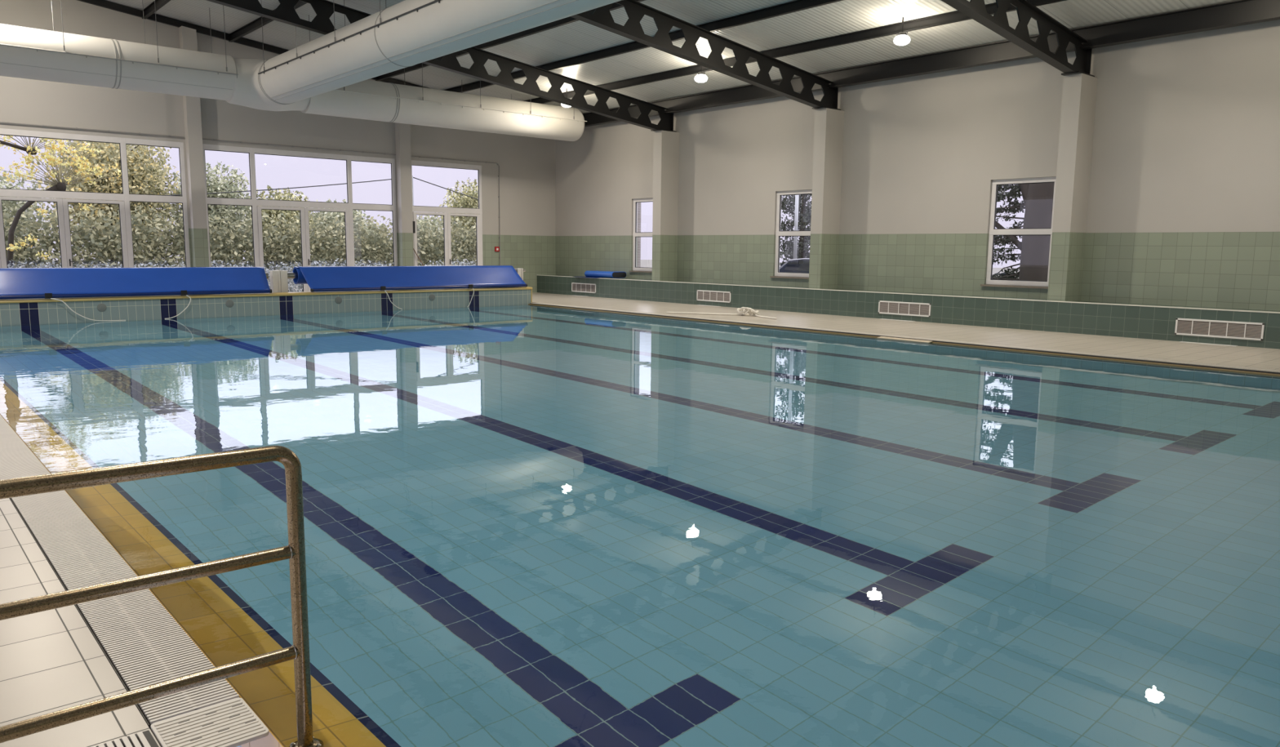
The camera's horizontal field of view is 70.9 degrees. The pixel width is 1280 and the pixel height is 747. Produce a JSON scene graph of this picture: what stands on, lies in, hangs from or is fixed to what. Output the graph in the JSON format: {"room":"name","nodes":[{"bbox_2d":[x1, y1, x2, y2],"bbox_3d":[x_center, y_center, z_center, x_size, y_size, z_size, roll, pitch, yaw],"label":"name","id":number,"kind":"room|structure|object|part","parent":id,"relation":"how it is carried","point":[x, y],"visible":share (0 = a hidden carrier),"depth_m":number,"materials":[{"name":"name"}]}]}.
{"room":"indoor swimming pool","nodes":[
{"label":"indoor swimming pool","id":0,"kind":"room"},
{"bbox_2d":[0,289,531,325],"bbox_3d":[-8.461,-0.954,21.078,13.940,1.740,0.360,-6,10,-41],"label":"wall","id":1,"kind":"structure","parent":0,"point":[37,313],"depth_m":20.31,"materials":[{"name":"teal tile"}]},
{"bbox_2d":[97,303,106,311],"bbox_3d":[-11.064,-1.356,18.483,0.170,0.170,0.027,-6,10,-41],"label":"inlet","id":2,"kind":"object","parent":1,"relation":"attached to","point":[100,307],"visible":1,"depth_m":18.48,"materials":[{"name":"grey plastic"}]},
{"bbox_2d":[0,413,285,746],"bbox_3d":[-6.152,0.431,8.815,0.265,0.196,21.300,-6,10,-41],"label":"trim","id":3,"kind":"structure","parent":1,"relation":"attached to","point":[271,740],"depth_m":3.23,"materials":[{"name":"yellow tile"}]},
{"bbox_2d":[225,299,233,307],"bbox_3d":[-9.176,-1.563,20.108,0.170,0.170,0.027,-6,10,-41],"label":"inlet","id":4,"kind":"object","parent":1,"relation":"attached to","point":[229,303],"visible":1,"depth_m":20.10,"materials":[{"name":"grey plastic"}]},
{"bbox_2d":[0,286,532,303],"bbox_3d":[-8.443,-1.637,20.987,13.962,0.490,0.430,-6,10,-41],"label":"trim","id":5,"kind":"structure","parent":1,"relation":"attached to","point":[302,293],"depth_m":20.35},
{"bbox_2d":[334,296,342,303],"bbox_3d":[-7.287,-1.770,21.733,0.170,0.170,0.027,-6,10,-41],"label":"inlet","id":6,"kind":"object","parent":1,"relation":"attached to","point":[338,300],"visible":1,"depth_m":21.73,"materials":[{"name":"grey plastic"}]},
{"bbox_2d":[429,293,435,300],"bbox_3d":[-5.399,-1.977,23.359,0.170,0.170,0.027,-6,10,-41],"label":"inlet","id":7,"kind":"object","parent":1,"relation":"attached to","point":[432,296],"visible":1,"depth_m":23.34,"materials":[{"name":"grey plastic"}]},
{"bbox_2d":[528,303,1279,376],"bbox_3d":[3.860,-0.743,17.422,0.096,0.092,21.300,-6,10,-41],"label":"trim","id":8,"kind":"structure","parent":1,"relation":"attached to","point":[1140,362],"depth_m":15.00,"materials":[{"name":"brown tile"}]},
{"bbox_2d":[0,0,555,292],"bbox_3d":[-11.945,-6.132,23.552,24.150,8.814,0.250,-6,10,-41],"label":"wall","id":9,"kind":"structure","parent":0,"point":[526,164],"depth_m":24.61,"materials":[{"name":"beige painted plaster"},{"name":"green ceramic tile"}]},
{"bbox_2d":[0,121,184,137],"bbox_3d":[-13.947,-5.928,21.627,5.490,0.040,0.048,-6,10,-41],"label":"conduit pipe","id":10,"kind":"object","parent":9,"relation":"attached to","point":[7,122],"visible":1,"depth_m":22.04,"materials":[{"name":"white metal"}]},
{"bbox_2d":[0,128,190,267],"bbox_3d":[-14.005,-3.746,21.981,5.440,4.160,0.078,-6,10,-41],"label":"window","id":11,"kind":"structure","parent":9,"relation":"in","point":[125,196],"depth_m":22.62,"materials":[{"name":"white plastic"}]},
{"bbox_2d":[0,196,67,267],"bbox_3d":[-14.566,-2.917,21.597,1.327,2.572,0.070,-6,10,-41],"label":"door","id":12,"kind":"structure","parent":11,"relation":"attached to","point":[59,201],"depth_m":21.58,"materials":[{"name":"white plastic"}]},
{"bbox_2d":[62,199,128,267],"bbox_3d":[-13.540,-3.024,22.442,1.327,2.572,0.129,-6,10,-41],"label":"door","id":13,"kind":"structure","parent":11,"relation":"attached to","point":[65,202],"depth_m":22.24,"materials":[{"name":"white plastic"}]},
{"bbox_2d":[77,0,426,88],"bbox_3d":[-11.906,-8.953,22.940,23.880,3.016,0.088,-6,10,-41],"label":"beam","id":14,"kind":"structure","parent":9,"relation":"attached to","point":[103,3],"depth_m":23.26,"materials":[{"name":"black metal"}]},
{"bbox_2d":[202,138,395,155],"bbox_3d":[-9.494,-6.406,25.461,5.520,0.040,0.048,-6,10,-41],"label":"conduit pipe","id":15,"kind":"object","parent":9,"relation":"attached to","point":[214,140],"visible":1,"depth_m":25.25,"materials":[{"name":"white metal"}]},
{"bbox_2d":[202,143,397,266],"bbox_3d":[-9.560,-4.233,25.807,5.490,4.160,0.078,-6,10,-41],"label":"window","id":16,"kind":"structure","parent":9,"relation":"in","point":[253,202],"depth_m":25.43,"materials":[{"name":"white plastic"}]},
{"bbox_2d":[257,205,307,291],"bbox_3d":[-10.106,-3.406,25.436,1.307,2.572,0.070,-6,10,-41],"label":"door","id":17,"kind":"structure","parent":16,"relation":"attached to","point":[260,208],"depth_m":25.38,"materials":[{"name":"white plastic"}]},
{"bbox_2d":[304,208,351,291],"bbox_3d":[-9.095,-3.511,26.268,1.307,2.572,0.129,-6,10,-41],"label":"door","id":18,"kind":"structure","parent":16,"relation":"attached to","point":[306,210],"depth_m":26.16,"materials":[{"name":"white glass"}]},
{"bbox_2d":[411,160,483,265],"bbox_3d":[-6.166,-4.605,28.730,2.560,4.160,0.074,-6,10,-41],"label":"window","id":19,"kind":"structure","parent":9,"relation":"in","point":[424,163],"depth_m":28.74,"materials":[{"name":"white plastic"}]},
{"bbox_2d":[413,211,448,266],"bbox_3d":[-6.614,-3.788,28.441,1.182,2.572,0.070,-6,10,-41],"label":"door","id":20,"kind":"structure","parent":19,"relation":"attached to","point":[445,215],"depth_m":28.47,"materials":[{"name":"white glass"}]},
{"bbox_2d":[447,213,480,265],"bbox_3d":[-5.698,-3.883,29.191,1.182,2.572,0.129,-6,10,-41],"label":"door","id":21,"kind":"structure","parent":19,"relation":"attached to","point":[449,215],"depth_m":29.19,"materials":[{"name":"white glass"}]},
{"bbox_2d":[411,155,500,265],"bbox_3d":[-5.890,-5.104,28.815,3.270,3.450,0.048,-6,10,-41],"label":"conduit pipe","id":22,"kind":"object","parent":9,"relation":"attached to","point":[411,156],"visible":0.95,"depth_m":29.64,"materials":[{"name":"white metal"}]},
{"bbox_2d":[494,246,499,251],"bbox_3d":[-4.763,-4.144,29.943,0.160,0.160,0.055,-6,10,-41],"label":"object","id":23,"kind":"object","parent":9,"relation":"attached to","point":[496,248],"visible":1,"depth_m":29.92,"materials":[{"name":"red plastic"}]},
{"bbox_2d":[13,259,1019,292],"bbox_3d":[-7.242,-3.142,34.965,150.000,0.240,140.000,-6,10,-41],"label":"ground","id":24,"kind":"structure","parent":0,"point":[644,263],"depth_m":83.11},
{"bbox_2d":[0,170,55,267],"bbox_3d":[-30.295,-6.901,41.267,6.116,5.087,6.188,2,8,12],"label":"tree","id":25,"kind":"object","parent":24,"relation":"on","point":[12,203],"visible":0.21,"depth_m":41.49,"materials":[{"name":"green plant"}]},
{"bbox_2d":[0,134,121,267],"bbox_3d":[-18.832,-4.933,26.696,6.413,5.477,1.404,-6,10,-41],"label":"tree","id":26,"kind":"object","parent":24,"relation":"on","point":[60,184],"visible":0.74,"depth_m":27.04,"materials":[{"name":"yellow plant"}]},
{"bbox_2d":[21,137,182,266],"bbox_3d":[-24.567,-8.036,41.585,6.293,7.361,6.513,2,8,13],"label":"tree","id":27,"kind":"object","parent":24,"relation":"on","point":[110,153],"visible":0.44,"depth_m":40.53,"materials":[{"name":"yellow plant"}]},
{"bbox_2d":[52,141,182,267],"bbox_3d":[-24.959,-8.012,43.107,5.559,6.888,5.657,2,8,11],"label":"tree","id":28,"kind":"object","parent":24,"relation":"on","point":[158,189],"visible":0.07,"depth_m":42.53,"materials":[{"name":"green plant"}]},
{"bbox_2d":[164,160,252,266],"bbox_3d":[-21.603,-7.803,45.323,4.423,5.933,4.491,-6,10,-41],"label":"tree","id":29,"kind":"object","parent":24,"relation":"on","point":[223,211],"visible":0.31,"depth_m":44.77,"materials":[{"name":"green plant"}]},
{"bbox_2d":[3,201,476,271],"bbox_3d":[-18.447,-5.957,41.455,44.436,3.299,1.938,-6,10,-41],"label":"hedge","id":30,"kind":"object","parent":24,"relation":"on","point":[46,242],"visible":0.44,"depth_m":40.92,"materials":[{"name":"green plant"}]},
{"bbox_2d":[7,257,476,292],"bbox_3d":[-13.355,-3.378,30.904,29.234,1.203,1.848,-6,10,-41],"label":"hedge","id":31,"kind":"object","parent":24,"relation":"on","point":[314,262],"visible":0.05,"depth_m":31.18,"materials":[{"name":"green plant"}]},
{"bbox_2d":[239,185,321,272],"bbox_3d":[-19.222,-7.561,47.762,4.302,4.829,4.230,-4,9,-31],"label":"tree","id":32,"kind":"object","parent":24,"relation":"on","point":[275,212],"visible":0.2,"depth_m":47.05,"materials":[{"name":"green plant"}]},
{"bbox_2d":[309,198,373,266],"bbox_3d":[-16.955,-7.601,50.159,4.096,4.296,4.103,-4,9,-30],"label":"tree","id":33,"kind":"object","parent":24,"relation":"on","point":[341,218],"visible":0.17,"depth_m":49.36,"materials":[{"name":"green plant"}]},
{"bbox_2d":[360,222,393,266],"bbox_3d":[-16.044,-7.335,52.458,3.661,3.158,3.680,-6,10,-38],"label":"tree","id":34,"kind":"object","parent":24,"relation":"on","point":[375,233],"visible":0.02,"depth_m":52.19,"materials":[{"name":"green plant"}]},
{"bbox_2d":[412,175,413,205],"bbox_3d":[-10.091,-6.368,40.018,0.083,4.780,0.083,-2,8,-18],"label":"post","id":35,"kind":"object","parent":24,"relation":"on","point":[412,175],"visible":0.15,"depth_m":39.76,"materials":[{"name":"grey metal"}]},
{"bbox_2d":[173,178,391,195],"bbox_3d":[-14.757,-7.435,35.768,12.404,1.508,0.044,-6,10,-41],"label":"overhead cable","id":36,"kind":"object","parent":35,"relation":"attached to","point":[387,179],"visible":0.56,"depth_m":36.30,"materials":[{"name":"black plastic"}]},
{"bbox_2d":[413,177,478,199],"bbox_3d":[-6.830,-8.031,42.632,8.609,2.057,0.044,-6,10,-41],"label":"overhead cable","id":37,"kind":"object","parent":35,"relation":"attached to","point":[413,177],"visible":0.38,"depth_m":40.71,"materials":[{"name":"black plastic"}]},
{"bbox_2d":[391,214,444,266],"bbox_3d":[-12.828,-7.599,52.618,3.483,3.700,3.498,0,8,-2],"label":"tree","id":38,"kind":"object","parent":24,"relation":"on","point":[422,220],"visible":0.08,"depth_m":52.13,"materials":[{"name":"green plant"}]},
{"bbox_2d":[434,177,478,265],"bbox_3d":[-10.181,-9.163,55.965,5.022,5.925,5.129,6,9,33],"label":"tree","id":39,"kind":"object","parent":24,"relation":"on","point":[465,202],"visible":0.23,"depth_m":54.68,"materials":[{"name":"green plant"}]},
{"bbox_2d":[637,202,640,266],"bbox_3d":[-0.265,-4.599,28.904,0.180,4.460,0.680,-6,10,-41],"label":"brick pier","id":40,"kind":"object","parent":24,"relation":"on","point":[638,203],"visible":0.07,"depth_m":28.69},
{"bbox_2d":[779,257,809,272],"bbox_3d":[6.253,-2.809,27.554,1.725,1.420,4.395,-6,10,-41],"label":"parked car","id":41,"kind":"object","parent":24,"relation":"on","point":[795,265],"visible":0.02,"depth_m":27.81,"materials":[{"name":"blue paint"}]},
{"bbox_2d":[779,194,812,266],"bbox_3d":[6.382,-6.083,35.107,2.788,5.904,3.111,-6,10,-41],"label":"evergreen tree","id":42,"kind":"object","parent":24,"relation":"on","point":[801,252],"visible":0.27,"depth_m":34.89,"materials":[{"name":"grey plant"}]},
{"bbox_2d":[779,194,812,265],"bbox_3d":[7.630,-5.986,39.577,3.807,4.506,3.776,3,8,14],"label":"evergreen tree","id":43,"kind":"object","parent":24,"relation":"on","point":[786,199],"visible":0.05,"depth_m":39.61,"materials":[{"name":"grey plant"}]},
{"bbox_2d":[793,195,799,258],"bbox_3d":[5.334,-4.878,30.747,0.120,4.700,0.120,-6,10,-41],"label":"metal post","id":44,"kind":"object","parent":24,"relation":"on","point":[797,197],"visible":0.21,"depth_m":30.68,"materials":[{"name":"white metal"}]},
{"bbox_2d":[0,292,1279,746],"bbox_3d":[-2.384,-0.068,13.023,23.900,0.400,29.360,-6,10,-41],"label":"floor","id":45,"kind":"structure","parent":0,"point":[51,661],"depth_m":4.19,"materials":[{"name":"beige tile"}]},
{"bbox_2d":[0,414,239,746],"bbox_3d":[-7.433,0.231,9.844,0.300,0.142,18.000,-6,10,-41],"label":"grate","id":46,"kind":"object","parent":45,"relation":"in","point":[142,642],"visible":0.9,"depth_m":3.97,"materials":[{"name":"white plastic"}]},
{"bbox_2d":[91,729,158,746],"bbox_3d":[-3.629,1.419,1.034,5.585,0.010,0.305,-6,10,-41],"label":"grate","id":47,"kind":"object","parent":45,"relation":"on","point":[144,739],"visible":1,"depth_m":2.88,"materials":[{"name":"white plastic"}]},
{"bbox_2d":[0,266,280,299],"bbox_3d":[-13.061,-1.493,17.325,12.190,1.049,1.103,-6,10,-41],"label":"reel","id":48,"kind":"object","parent":45,"relation":"on","point":[15,282],"visible":0.95,"depth_m":19.02,"materials":[{"name":"blue plastic"}]},
{"bbox_2d":[50,297,125,321],"bbox_3d":[-11.205,-1.298,18.284,1.304,0.512,0.035,-7,11,-43],"label":"rope","id":49,"kind":"object","parent":48,"relation":"hanging from","point":[51,298],"visible":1,"depth_m":18.25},
{"bbox_2d":[164,294,191,319],"bbox_3d":[-9.954,-1.435,19.360,0.533,0.510,0.029,-5,10,-35],"label":"rope","id":50,"kind":"object","parent":48,"relation":"hanging from","point":[186,295],"visible":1,"depth_m":19.43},
{"bbox_2d":[0,445,321,746],"bbox_3d":[-2.138,0.828,1.915,2.929,1.024,0.110,-6,10,-41],"label":"handrail","id":51,"kind":"object","parent":45,"relation":"on","point":[295,551],"visible":1,"depth_m":2.59,"materials":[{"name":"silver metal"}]},
{"bbox_2d":[178,26,208,266],"bbox_3d":[-11.654,-5.380,23.564,0.340,7.055,0.279,-6,10,-41],"label":"wall pillar","id":52,"kind":"structure","parent":45,"relation":"on","point":[188,36],"depth_m":23.47,"materials":[{"name":"painted plaster"},{"name":"green tile"}]},
{"bbox_2d":[150,697,269,746],"bbox_3d":[-1.428,1.180,2.982,0.293,0.018,0.305,-6,10,-41],"label":"grate corner","id":53,"kind":"object","parent":45,"relation":"on","point":[232,722],"visible":1,"depth_m":2.98,"materials":[{"name":"white plastic"}]},
{"bbox_2d":[280,265,527,292],"bbox_3d":[-5.808,-2.287,23.567,6.995,1.049,1.103,-6,10,-41],"label":"reel","id":54,"kind":"object","parent":45,"relation":"on","point":[319,278],"visible":0.95,"depth_m":23.01,"materials":[{"name":"blue plastic"}]},
{"bbox_2d":[384,290,402,309],"bbox_3d":[-6.190,-1.846,22.585,0.036,0.503,0.494,8,11,43],"label":"rope","id":55,"kind":"object","parent":54,"relation":"hanging from","point":[384,291],"visible":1,"depth_m":22.54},
{"bbox_2d":[395,122,413,266],"bbox_3d":[-7.194,-5.518,27.455,0.360,6.347,0.279,-6,10,-41],"label":"wall pillar","id":56,"kind":"structure","parent":45,"relation":"on","point":[402,131],"depth_m":27.35,"materials":[{"name":"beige paint"}]},
{"bbox_2d":[413,221,415,233],"bbox_3d":[-7.027,-4.518,27.750,0.120,0.360,0.160,-6,10,-41],"label":"loudspeaker","id":57,"kind":"object","parent":56,"relation":"attached to","point":[414,226],"visible":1,"depth_m":27.70,"materials":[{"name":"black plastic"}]},
{"bbox_2d":[666,306,777,319],"bbox_3d":[2.095,-1.487,21.335,2.922,0.212,0.892,6,9,33],"label":"rope coil","id":58,"kind":"object","parent":45,"relation":"on","point":[747,311],"visible":1,"depth_m":21.27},
{"bbox_2d":[880,318,915,321],"bbox_3d":[5.830,-1.211,20.370,0.090,0.007,0.870,-6,10,-41],"label":"drain cover","id":59,"kind":"object","parent":45,"relation":"on","point":[880,318],"visible":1,"depth_m":20.29,"materials":[{"name":"white plastic"}]},
{"bbox_2d":[529,302,1279,373],"bbox_3d":[3.971,-0.735,17.487,0.295,0.180,21.250,-6,10,-41],"label":"grate","id":60,"kind":"object","parent":45,"relation":"on","point":[976,344],"visible":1,"depth_m":15.40,"materials":[{"name":"white plastic"}]},
{"bbox_2d":[876,336,932,342],"bbox_3d":[4.771,-0.611,16.232,0.130,0.030,1.060,-6,10,-41],"label":"plank","id":61,"kind":"object","parent":60,"relation":"attached to","point":[880,337],"visible":1,"depth_m":16.20,"materials":[{"name":"beige plastic"}]},
{"bbox_2d":[537,275,1279,349],"bbox_3d":[6.309,-1.455,20.507,0.805,0.762,29.259,-6,10,-41],"label":"wall ledge","id":62,"kind":"object","parent":45,"relation":"on","point":[1141,321],"visible":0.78,"depth_m":19.14,"materials":[{"name":"green tile"}]},
{"bbox_2d":[571,282,595,293],"bbox_3d":[-1.830,-2.782,29.172,0.020,0.295,1.290,-6,10,-41],"label":"wall vent","id":63,"kind":"object","parent":62,"relation":"attached to","point":[575,286],"visible":1,"depth_m":29.16,"materials":[{"name":"white plastic"}]},
{"bbox_2d":[576,270,626,278],"bbox_3d":[-1.310,-3.193,28.944,0.820,0.213,1.762,-6,10,-41],"label":"foam mat","id":64,"kind":"object","parent":62,"relation":"on","point":[588,273],"visible":1,"depth_m":28.52,"materials":[{"name":"blue plastic"}]},
{"bbox_2d":[652,130,679,280],"bbox_3d":[0.756,-4.919,26.600,0.699,4.338,0.350,-6,10,-41],"label":"wall pillar","id":65,"kind":"structure","parent":62,"relation":"on","point":[666,144],"depth_m":26.43,"materials":[{"name":"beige paint"}]},
{"bbox_2d":[206,0,676,132],"bbox_3d":[-7.911,-7.813,18.564,23.524,3.431,0.340,-6,10,-41],"label":"roof beam","id":66,"kind":"structure","parent":65,"relation":"on","point":[286,13],"depth_m":22.54,"materials":[{"name":"black metal"}]},
{"bbox_3d":[0.691,-7.071,26.217,0.700,0.027,0.340,-6,10,-41],"label":"plate","id":67,"kind":"part","parent":66,"relation":"part of","materials":[{"name":"black paint"}]},
{"bbox_3d":[0.906,-7.391,26.358,0.020,0.576,0.200,-6,10,-41],"label":"plate","id":68,"kind":"part","parent":66,"relation":"part of","materials":[{"name":"black paint"}]},
{"bbox_2d":[696,289,731,302],"bbox_3d":[2.026,-2.130,24.775,0.020,0.295,1.300,-6,10,-41],"label":"wall vent","id":69,"kind":"object","parent":62,"relation":"attached to","point":[704,295],"visible":1,"depth_m":24.76,"materials":[{"name":"white plastic"}]},
{"bbox_2d":[808,107,844,288],"bbox_3d":[4.603,-4.269,22.213,0.699,4.338,0.350,-6,10,-41],"label":"wall pillar","id":70,"kind":"structure","parent":62,"relation":"on","point":[828,122],"depth_m":22.04,"materials":[{"name":"beige painted plaster"},{"name":"green ceramic tile"}]},
{"bbox_2d":[570,0,840,110],"bbox_3d":[-4.068,-7.163,14.181,23.524,3.431,0.340,-6,10,-41],"label":"roof beam","id":71,"kind":"structure","parent":70,"relation":"on","point":[602,17],"depth_m":19.11,"materials":[{"name":"black metal"}]},
{"bbox_3d":[4.535,-6.421,21.835,0.700,0.027,0.340,-6,10,-41],"label":"plate","id":72,"kind":"part","parent":71,"relation":"part of","materials":[{"name":"black paint"}]},
{"bbox_3d":[4.749,-6.741,21.976,0.020,0.576,0.200,-6,10,-41],"label":"plate","id":73,"kind":"part","parent":71,"relation":"part of","materials":[{"name":"black paint"}]},
{"bbox_2d":[878,300,931,316],"bbox_3d":[5.958,-1.466,20.291,0.020,0.295,1.340,-6,10,-41],"label":"wall vent","id":74,"kind":"object","parent":62,"relation":"attached to","point":[922,309],"visible":1,"depth_m":20.27,"materials":[{"name":"white plastic"}]},
{"bbox_2d":[1047,73,1097,301],"bbox_3d":[8.528,-3.606,17.738,0.699,4.338,0.350,-6,10,-41],"label":"wall pillar","id":75,"kind":"structure","parent":62,"relation":"on","point":[1079,90],"depth_m":17.55,"materials":[{"name":"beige paint"}]},
{"bbox_2d":[941,0,1094,76],"bbox_3d":[-0.143,-6.500,9.705,23.524,3.431,0.340,-6,10,-41],"label":"roof beam","id":76,"kind":"structure","parent":75,"relation":"on","point":[975,10],"depth_m":15.99,"materials":[{"name":"black metal"}]},
{"bbox_3d":[8.460,-5.758,17.359,0.700,0.027,0.340,-6,10,-41],"label":"plate","id":77,"kind":"part","parent":76,"relation":"part of","materials":[{"name":"black paint"}]},
{"bbox_3d":[8.674,-6.078,17.500,0.020,0.576,0.200,-6,10,-41],"label":"plate","id":78,"kind":"part","parent":76,"relation":"part of","materials":[{"name":"black paint"}]},
{"bbox_2d":[1174,318,1264,340],"bbox_3d":[10.050,-0.774,15.625,0.020,0.295,1.350,-6,10,-41],"label":"wall vent","id":79,"kind":"object","parent":62,"relation":"attached to","point":[1186,326],"visible":1,"depth_m":15.60,"materials":[{"name":"white plastic"}]},
{"bbox_2d":[1179,341,1237,346],"bbox_3d":[9.922,-0.519,15.704,0.090,0.007,0.880,-6,10,-41],"label":"drain cover","id":80,"kind":"object","parent":45,"relation":"on","point":[1180,341],"visible":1,"depth_m":15.67,"materials":[{"name":"white plastic"}]},
{"bbox_2d":[104,0,1238,113],"bbox_3d":[-2.308,-7.486,11.990,24.700,3.084,30.160,-6,10,-41],"label":"ceiling","id":81,"kind":"structure","parent":0,"point":[579,37],"depth_m":20.51,"materials":[{"name":"white paint"}]},
{"bbox_2d":[142,0,170,19],"bbox_3d":[-2.822,-7.353,11.559,0.090,0.178,29.360,-6,10,-41],"label":"roof beam","id":82,"kind":"structure","parent":81,"relation":"attached to","point":[149,10],"depth_m":21.74,"materials":[{"name":"black metal"}]},
{"bbox_2d":[228,0,307,42],"bbox_3d":[-1.276,-7.279,12.925,0.090,0.178,29.360,-6,10,-41],"label":"roof beam","id":83,"kind":"structure","parent":81,"relation":"attached to","point":[256,24],"depth_m":22.54,"materials":[{"name":"black metal"}]},
{"bbox_2d":[0,0,621,141],"bbox_3d":[-2.047,-6.607,11.069,22.910,3.403,27.347,-6,10,-41],"label":"air duct","id":84,"kind":"object","parent":81,"relation":"hanging from","point":[328,74],"visible":1,"depth_m":19.60,"materials":[{"name":"white metal"}]},
{"bbox_3d":[-14.186,-6.534,17.221,12.400,0.064,0.028,-6,10,-41],"label":"support rail","id":85,"kind":"part","parent":84,"relation":"part of","materials":[{"name":"metal"}]},
{"bbox_3d":[-0.546,-5.623,11.562,0.028,0.064,25.800,-6,10,-41],"label":"support rail","id":86,"kind":"part","parent":84,"relation":"part of","materials":[{"name":"metal"}]},
{"bbox_3d":[-4.961,-7.482,25.188,8.750,0.064,0.028,-6,10,-41],"label":"support rail","id":87,"kind":"part","parent":84,"relation":"part of","materials":[{"name":"metal"}]},
{"bbox_2d":[375,0,645,80],"bbox_3d":[1.816,-7.130,15.659,0.090,0.178,29.360,-6,10,-41],"label":"roof beam","id":88,"kind":"structure","parent":81,"relation":"attached to","point":[569,20],"depth_m":21.16,"materials":[{"name":"black metal"}]},
{"bbox_2d":[561,88,570,107],"bbox_3d":[-2.115,-7.960,25.966,0.320,0.525,0.320,-6,10,-41],"label":"floodlight","id":89,"kind":"object","parent":81,"relation":"attached to","point":[562,104],"visible":0.35,"depth_m":25.93,"materials":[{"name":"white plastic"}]},
{"bbox_2d":[443,0,843,93],"bbox_3d":[3.362,-7.056,17.025,0.090,0.178,29.360,-6,10,-41],"label":"roof beam","id":90,"kind":"structure","parent":81,"relation":"attached to","point":[798,5],"depth_m":19.89,"materials":[{"name":"black metal"}]},
{"bbox_2d":[694,65,707,82],"bbox_3d":[1.488,-7.351,21.856,0.320,0.525,0.320,-6,10,-41],"label":"floodlight","id":91,"kind":"object","parent":81,"relation":"attached to","point":[700,77],"visible":0.98,"depth_m":21.78,"materials":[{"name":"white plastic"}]},
{"bbox_2d":[524,0,1066,103],"bbox_3d":[4.908,-6.982,18.392,0.090,0.178,29.360,-6,10,-41],"label":"ceiling beam","id":92,"kind":"structure","parent":81,"relation":"attached to","point":[955,16],"depth_m":19.33,"materials":[{"name":"black metal"}]},
{"bbox_2d":[893,17,910,45],"bbox_3d":[5.158,-6.731,17.672,0.320,0.525,0.320,-6,10,-41],"label":"floodlight","id":93,"kind":"object","parent":81,"relation":"attached to","point":[902,38],"visible":1,"depth_m":17.60,"materials":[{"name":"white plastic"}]},
{"bbox_2d":[582,0,1279,127],"bbox_3d":[6.542,-6.812,19.790,0.498,0.375,29.250,-6,10,-41],"label":"beam","id":94,"kind":"structure","parent":81,"relation":"attached to","point":[1240,12],"depth_m":18.68,"materials":[{"name":"black metal"}]},
{"bbox_2d":[555,19,1279,311],"bbox_3d":[6.768,-4.060,20.456,0.250,5.946,29.360,-6,10,-41],"label":"wall","id":95,"kind":"structure","parent":0,"point":[1184,206],"depth_m":19.59,"materials":[{"name":"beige paint"}]},
{"bbox_2d":[628,197,653,272],"bbox_3d":[0.237,-4.280,27.885,0.180,2.280,1.570,-6,10,-41],"label":"window","id":96,"kind":"structure","parent":95,"relation":"in","point":[641,269],"depth_m":28.30,"materials":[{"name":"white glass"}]},
{"bbox_3d":[0.203,-3.168,28.020,0.120,0.040,1.570,-6,10,-41],"label":"sill","id":97,"kind":"part","parent":96,"relation":"part of","materials":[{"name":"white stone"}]},
{"bbox_2d":[769,189,812,279],"bbox_3d":[4.090,-3.629,23.491,0.180,2.280,1.570,-6,10,-41],"label":"window","id":98,"kind":"structure","parent":95,"relation":"in","point":[779,233],"depth_m":23.84,"materials":[{"name":"white plastic"}]},
{"bbox_3d":[4.056,-2.517,23.626,0.120,0.040,1.570,-6,10,-41],"label":"sill","id":99,"kind":"part","parent":98,"relation":"part of","materials":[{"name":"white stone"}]},
{"bbox_2d":[980,176,1056,288],"bbox_3d":[8.038,-2.962,18.989,0.180,2.280,1.560,-6,10,-41],"label":"window","id":100,"kind":"structure","parent":95,"relation":"in","point":[993,232],"depth_m":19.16,"materials":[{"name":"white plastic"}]},
{"bbox_3d":[8.004,-1.850,19.124,0.120,0.040,1.560,-6,10,-41],"label":"sill","id":101,"kind":"part","parent":100,"relation":"part of","materials":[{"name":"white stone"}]},
{"bbox_3d":[-1.081,0.548,13.179,13.490,1.495,21.550,-6,10,-41],"label":"floor","id":102,"kind":"structure","parent":0,"visible":0},
{"bbox_2d":[0,304,1279,746],"bbox_3d":[-1.209,-0.211,13.055,13.340,0.001,21.300,-6,10,-41],"label":"pool water","id":103,"kind":"object","parent":102,"relation":"in","point":[526,525],"visible":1,"depth_m":5.32,"materials":[{"name":"teal liquid"}]}
]}

